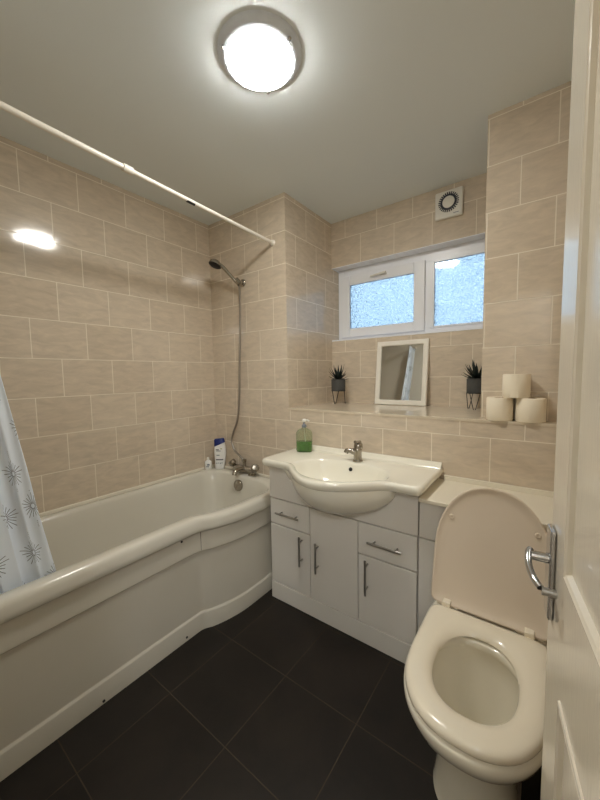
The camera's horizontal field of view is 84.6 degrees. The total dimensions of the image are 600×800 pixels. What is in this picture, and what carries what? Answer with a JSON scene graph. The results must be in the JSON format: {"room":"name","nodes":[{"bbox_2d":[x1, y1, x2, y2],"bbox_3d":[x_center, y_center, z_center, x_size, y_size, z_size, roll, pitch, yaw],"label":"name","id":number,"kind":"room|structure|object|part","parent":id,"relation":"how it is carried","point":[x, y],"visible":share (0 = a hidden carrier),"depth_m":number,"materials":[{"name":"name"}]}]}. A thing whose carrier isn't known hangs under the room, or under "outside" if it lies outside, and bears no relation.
{"room":"bathroom","nodes":[
{"label":"bathroom","id":0,"kind":"room"},
{"bbox_2d":[0,136,215,512],"bbox_3d":[-1.220,-0.045,1.917,0.100,2.424,1.920,2,5,36],"label":"wall","id":1,"kind":"structure","parent":0,"point":[107,364],"depth_m":1.90,"materials":[{"name":"tile"}]},
{"bbox_2d":[0,589,541,799],"bbox_3d":[-0.238,1.246,1.363,2.420,0.100,1.821,2,5,36],"label":"floor","id":2,"kind":"structure","parent":0,"point":[271,700],"depth_m":1.21,"materials":[{"name":"tile"}]},
{"bbox_2d":[0,459,272,781],"bbox_3d":[-0.840,0.829,1.721,0.799,0.698,1.702,2,5,36],"label":"bath","id":3,"kind":"object","parent":2,"relation":"on","point":[141,570],"visible":0.88,"depth_m":1.46,"materials":[{"name":"plastic"}]},
{"bbox_2d":[0,467,271,624],"bbox_3d":[-0.843,0.788,1.718,0.793,0.400,1.700,2,5,36],"label":"tub","id":4,"kind":"object","parent":3,"relation":"in","point":[142,554],"depth_m":1.68,"materials":[{"name":"plastic"}]},
{"bbox_2d":[205,457,211,469],"bbox_3d":[-0.696,0.479,2.502,0.052,0.092,0.037,-1,4,-1],"label":"lotion bottle","id":5,"kind":"object","parent":3,"relation":"on","point":[208,463],"visible":1,"depth_m":2.49,"materials":[{"name":"white plastic"}]},
{"bbox_2d":[214,438,225,468],"bbox_3d":[-0.605,0.405,2.501,0.090,0.235,0.048,-1,4,-4],"label":"shampoo bottle","id":6,"kind":"object","parent":3,"relation":"on","point":[219,443],"visible":1,"depth_m":2.48,"materials":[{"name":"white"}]},
{"bbox_2d":[228,459,258,475],"bbox_3d":[-0.424,0.479,2.334,0.297,0.108,0.138,2,5,36],"label":"mixer tap","id":7,"kind":"object","parent":3,"relation":"on","point":[238,470],"depth_m":2.35,"materials":[{"name":"silver metal"}]},
{"bbox_2d":[269,467,420,662],"bbox_3d":[0.244,0.758,1.765,0.835,0.796,0.330,2,5,36],"label":"vanity unit","id":8,"kind":"object","parent":2,"relation":"on","point":[356,574],"visible":0.78,"depth_m":1.60,"materials":[{"name":"wood"}]},
{"bbox_3d":[-0.068,0.631,1.802,0.157,0.010,0.036,2,5,36],"label":"handle","id":9,"kind":"part","parent":8,"relation":"part of","materials":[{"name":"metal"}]},
{"bbox_3d":[-0.055,0.633,1.825,0.273,0.143,0.018,2,5,36],"label":"drawer","id":10,"kind":"part","parent":8,"relation":"part of","materials":[{"name":"white wood"}]},
{"bbox_3d":[-0.051,0.882,1.844,0.273,0.343,0.018,2,5,36],"label":"cabinet door","id":11,"kind":"part","parent":8,"relation":"part of","materials":[{"name":"white wood"}]},
{"bbox_3d":[0.002,0.809,1.765,0.010,0.160,0.036,2,5,36],"label":"handle","id":12,"kind":"part","parent":8,"relation":"part of","materials":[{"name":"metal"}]},
{"bbox_3d":[0.085,0.816,1.704,0.010,0.160,0.036,2,5,36],"label":"handle","id":13,"kind":"part","parent":8,"relation":"part of","materials":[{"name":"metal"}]},
{"bbox_3d":[0.171,0.816,1.673,0.275,0.493,0.018,2,5,36],"label":"cabinet door","id":14,"kind":"part","parent":8,"relation":"part of","materials":[{"name":"white wood"}]},
{"bbox_2d":[262,440,442,514],"bbox_3d":[0.188,0.373,1.649,0.872,0.316,0.527,2,5,36],"label":"washbasin","id":15,"kind":"object","parent":8,"relation":"on","point":[332,480],"visible":0.98,"depth_m":1.57,"materials":[{"name":"ceramic"}]},
{"bbox_2d":[296,419,311,451],"bbox_3d":[0.025,0.210,1.965,0.096,0.197,0.055,0,4,9],"label":"soap dispenser","id":16,"kind":"object","parent":15,"relation":"on","point":[305,445],"visible":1,"depth_m":1.95,"materials":[{"name":"green plastic"}]},
{"bbox_2d":[344,440,362,461],"bbox_3d":[0.284,0.264,1.747,0.099,0.116,0.068,2,5,36],"label":"tap","id":17,"kind":"object","parent":15,"relation":"on","point":[356,451],"depth_m":1.72,"materials":[{"name":"silver metal"}]},
{"bbox_3d":[0.308,0.827,1.539,0.010,0.168,0.036,2,5,36],"label":"handle","id":18,"kind":"part","parent":8,"relation":"part of","materials":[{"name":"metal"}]},
{"bbox_3d":[0.377,0.656,1.473,0.160,0.010,0.036,2,5,36],"label":"handle","id":19,"kind":"part","parent":8,"relation":"part of","materials":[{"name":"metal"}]},
{"bbox_3d":[0.393,0.655,1.494,0.276,0.152,0.018,2,5,36],"label":"drawer","id":20,"kind":"part","parent":8,"relation":"part of","materials":[{"name":"white wood"}]},
{"bbox_3d":[0.397,0.905,1.513,0.276,0.334,0.018,2,5,36],"label":"cabinet door","id":21,"kind":"part","parent":8,"relation":"part of","materials":[{"name":"white wood"}]},
{"bbox_2d":[404,487,547,799],"bbox_3d":[0.539,0.771,0.999,0.370,0.878,0.610,2,5,36],"label":"toilet","id":22,"kind":"object","parent":2,"relation":"on","point":[475,669],"visible":0.91,"depth_m":1.06,"materials":[{"name":"ceramic"}]},
{"bbox_3d":[0.497,0.776,0.942,0.352,0.027,0.457,2,5,36],"label":"seat","id":23,"kind":"part","parent":22,"relation":"part of","materials":[{"name":"plastic"}]},
{"bbox_3d":[0.665,0.533,1.155,0.367,0.432,0.112,2,5,36],"label":"lid","id":24,"kind":"part","parent":22,"relation":"part of","materials":[{"name":"plastic"}]},
{"bbox_2d":[418,475,553,629],"bbox_3d":[0.804,0.778,1.359,0.540,0.800,0.317,2,5,36],"label":"base cabinet","id":25,"kind":"object","parent":2,"relation":"on","point":[434,501],"visible":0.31,"depth_m":1.38,"materials":[{"name":"white wood"}]},
{"bbox_3d":[0.728,0.838,1.260,0.538,0.495,0.018,2,5,36],"label":"panel","id":26,"kind":"part","parent":25,"relation":"part of","materials":[{"name":"white wood"}]},
{"bbox_3d":[0.723,0.509,1.235,0.538,0.154,0.018,2,5,36],"label":"panel","id":27,"kind":"part","parent":25,"relation":"part of","materials":[{"name":"white wood"}]},
{"bbox_2d":[418,478,552,528],"bbox_3d":[0.799,0.411,1.331,0.538,0.017,0.317,2,5,36],"label":"countertop","id":28,"kind":"structure","parent":25,"relation":"on","point":[441,492],"depth_m":1.36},
{"bbox_2d":[209,192,338,476],"bbox_3d":[-0.120,-0.123,2.697,0.735,2.424,0.850,2,5,36],"label":"wall","id":29,"kind":"structure","parent":0,"point":[290,293],"depth_m":2.30,"materials":[{"name":"tile"}]},
{"bbox_2d":[0,101,274,245],"bbox_3d":[-0.684,-0.971,1.436,0.040,0.078,1.721,2,5,36],"label":"rail","id":30,"kind":"object","parent":29,"relation":"attached to","point":[124,167],"visible":1,"depth_m":1.32,"materials":[{"name":"white metal"}]},
{"bbox_2d":[0,375,55,593],"bbox_3d":[-1.054,-0.059,1.026,0.087,1.720,0.458,2,5,36],"label":"shower curtain","id":31,"kind":"object","parent":30,"relation":"hanging from","point":[25,554],"visible":0.7,"depth_m":1.16,"materials":[{"name":"white fabric"}]},
{"bbox_2d":[209,259,245,458],"bbox_3d":[-0.494,-0.257,2.346,0.247,1.425,0.131,-1,4,-7],"label":"shower","id":32,"kind":"object","parent":29,"relation":"attached to","point":[214,263],"visible":0.99,"depth_m":2.31,"materials":[{"name":"silver metal"}]},
{"bbox_3d":[-0.584,-0.923,2.263,0.086,0.035,0.081,2,5,36],"label":"spray plate","id":33,"kind":"part","parent":32,"relation":"part of","materials":[{"name":"black rubber"}]},
{"bbox_2d":[0,0,574,225],"bbox_3d":[-0.086,-1.293,1.431,2.420,0.100,2.670,2,5,36],"label":"ceiling","id":34,"kind":"structure","parent":0,"point":[387,102],"depth_m":1.32,"materials":[{"name":"paint"}]},
{"bbox_2d":[217,9,301,93],"bbox_3d":[-0.141,-1.201,1.172,0.296,0.042,0.296,2,5,36],"label":"ceiling light","id":35,"kind":"object","parent":34,"relation":"attached to","point":[259,57],"visible":1,"depth_m":1.12,"materials":[{"name":"white glass"}]},
{"bbox_2d":[227,27,292,90],"bbox_3d":[-0.141,-1.190,1.172,0.234,0.021,0.234,2,5,36],"label":"diffuser","id":36,"kind":"object","parent":35,"relation":"attached to","point":[258,58],"depth_m":1.14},
{"bbox_2d":[331,173,486,407],"bbox_3d":[0.774,-0.645,2.336,1.097,1.358,0.290,2,5,36],"label":"wall","id":37,"kind":"structure","parent":0,"point":[408,224],"depth_m":2.14,"materials":[{"name":"tile"}]},
{"bbox_2d":[332,232,484,341],"bbox_3d":[0.733,-0.716,2.277,1.097,0.552,0.163,2,5,36],"label":"trim","id":38,"kind":"structure","parent":37,"relation":"attached to","point":[481,235],"depth_m":2.18,"materials":[{"name":"plastic"}]},
{"bbox_2d":[339,238,484,339],"bbox_3d":[0.742,-0.718,2.279,1.081,0.538,0.109,2,5,36],"label":"window","id":39,"kind":"structure","parent":37,"relation":"in","point":[442,289],"depth_m":2.22,"materials":[{"name":"plastic"}]},
{"bbox_3d":[0.556,-0.898,2.353,0.121,0.022,0.031,2,5,36],"label":"handle","id":40,"kind":"part","parent":39,"relation":"part of","materials":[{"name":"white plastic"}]},
{"bbox_3d":[0.584,-0.703,2.392,0.486,0.326,0.010,2,5,36],"label":"glass","id":41,"kind":"part","parent":39,"relation":"part of","materials":[{"name":"clear glass"}]},
{"bbox_3d":[0.580,-0.706,2.394,0.642,0.462,0.038,2,5,36],"label":"sash","id":42,"kind":"part","parent":39,"relation":"part of","materials":[{"name":"plastic"}]},
{"bbox_3d":[1.023,-0.689,2.079,0.334,0.416,0.010,2,5,36],"label":"glass","id":43,"kind":"part","parent":39,"relation":"part of","materials":[{"name":"clear glass"}]},
{"bbox_2d":[435,186,463,221],"bbox_3d":[0.899,-1.185,1.993,0.158,0.160,0.033,2,5,36],"label":"fan","id":44,"kind":"object","parent":37,"relation":"attached to","point":[449,203],"visible":1,"depth_m":1.98,"materials":[{"name":"white plastic"}]},
{"bbox_2d":[438,191,458,212],"bbox_3d":[0.892,-1.192,1.983,0.120,0.120,0.003,2,5,36],"label":"grille","id":45,"kind":"object","parent":44,"relation":"attached to","point":[448,201],"depth_m":1.98,"materials":[{"name":"white plastic"}]},
{"bbox_2d":[288,410,556,491],"bbox_3d":[0.823,0.591,2.059,1.585,1.066,0.850,2,5,36],"label":"wall","id":46,"kind":"structure","parent":0,"point":[510,454],"depth_m":1.57,"materials":[{"name":"tile"}]},
{"bbox_2d":[288,402,556,426],"bbox_3d":[0.687,0.062,1.930,1.485,0.012,0.563,2,5,36],"label":"ledge","id":47,"kind":"object","parent":46,"relation":"on","point":[424,412],"depth_m":1.87,"materials":[{"name":"tile"}]},
{"bbox_2d":[329,365,347,403],"bbox_3d":[0.279,-0.113,2.406,0.146,0.299,0.170,-1,4,0],"label":"potted plant","id":48,"kind":"object","parent":47,"relation":"on","point":[337,384],"visible":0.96,"depth_m":2.37,"materials":[{"name":"green plant"}]},
{"bbox_3d":[0.280,-0.110,2.407,0.102,0.084,0.102,2,5,36],"label":"pot","id":49,"kind":"part","parent":48,"relation":"part of","materials":[{"name":"grey ceramic"}]},
{"bbox_2d":[375,338,429,405],"bbox_3d":[0.680,-0.184,2.223,0.350,0.435,0.070,2,5,36],"label":"framed mirror","id":50,"kind":"object","parent":47,"relation":"on","point":[402,365],"visible":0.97,"depth_m":2.21,"materials":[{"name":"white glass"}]},
{"bbox_3d":[0.681,-0.184,2.225,0.290,0.374,0.050,2,5,36],"label":"glass","id":51,"kind":"part","parent":50,"relation":"part of","materials":[{"name":"mirror"}]},
{"bbox_2d":[463,359,481,409],"bbox_3d":[1.009,-0.086,1.890,0.146,0.299,0.170,-1,4,0],"label":"potted plant","id":52,"kind":"object","parent":47,"relation":"on","point":[474,382],"visible":0.64,"depth_m":1.86,"materials":[{"name":"green plant"}]},
{"bbox_3d":[1.011,-0.082,1.891,0.102,0.084,0.102,2,5,36],"label":"pot","id":53,"kind":"part","parent":52,"relation":"part of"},
{"bbox_2d":[486,396,513,420],"bbox_3d":[0.889,0.038,1.470,0.103,0.101,0.103,2,5,36],"label":"toilet roll","id":54,"kind":"object","parent":47,"relation":"on","point":[498,408],"visible":0.93,"depth_m":1.43,"materials":[{"name":"paper"}]},
{"bbox_2d":[515,397,546,422],"bbox_3d":[0.980,0.041,1.403,0.108,0.101,0.103,2,5,36],"label":"toilet roll","id":55,"kind":"object","parent":47,"relation":"on","point":[532,409],"visible":0.89,"depth_m":1.36,"materials":[{"name":"paper"}]},
{"bbox_2d":[502,374,530,397],"bbox_3d":[0.935,-0.061,1.427,0.103,0.101,0.104,2,5,36],"label":"toilet roll","id":56,"kind":"object","parent":55,"relation":"on","point":[513,385],"visible":1,"depth_m":1.39,"materials":[{"name":"paper"}]},
{"bbox_2d":[481,81,570,420],"bbox_3d":[1.269,-0.603,1.675,0.488,1.358,0.765,2,5,36],"label":"wall pier","id":57,"kind":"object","parent":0,"point":[528,144],"visible":0.6,"depth_m":1.41,"materials":[{"name":"tile"}]},
{"bbox_3d":[-0.870,0.055,0.528,2.320,2.424,0.100,2,5,36],"label":"wall","id":58,"kind":"structure","parent":0,"visible":0},
{"bbox_2d":[525,0,599,799],"bbox_3d":[0.242,0.281,0.229,0.078,1.969,0.736,1,5,29],"label":"door","id":59,"kind":"structure","parent":58,"relation":"in","point":[571,558],"depth_m":0.42,"materials":[{"name":"white wood"}]},
{"bbox_3d":[0.372,0.262,0.518,0.034,0.034,0.075,2,5,36],"label":"lever","id":60,"kind":"part","parent":59,"relation":"part of","materials":[{"name":"silver metal"}]},
{"bbox_3d":[0.405,0.277,0.534,0.008,0.146,0.036,1,5,29],"label":"handle","id":61,"kind":"part","parent":59,"relation":"part of","materials":[{"name":"silver metal"}]},
{"bbox_3d":[0.322,0.739,0.392,0.009,0.604,0.232,1,5,29],"label":"panel moulding","id":62,"kind":"part","parent":59,"relation":"part of","materials":[{"name":"white wood"}]},
{"bbox_3d":[0.307,-0.170,0.323,0.009,0.857,0.232,1,5,29],"label":"panel moulding","id":63,"kind":"part","parent":59,"relation":"part of","materials":[{"name":"white wood"}]}
]}

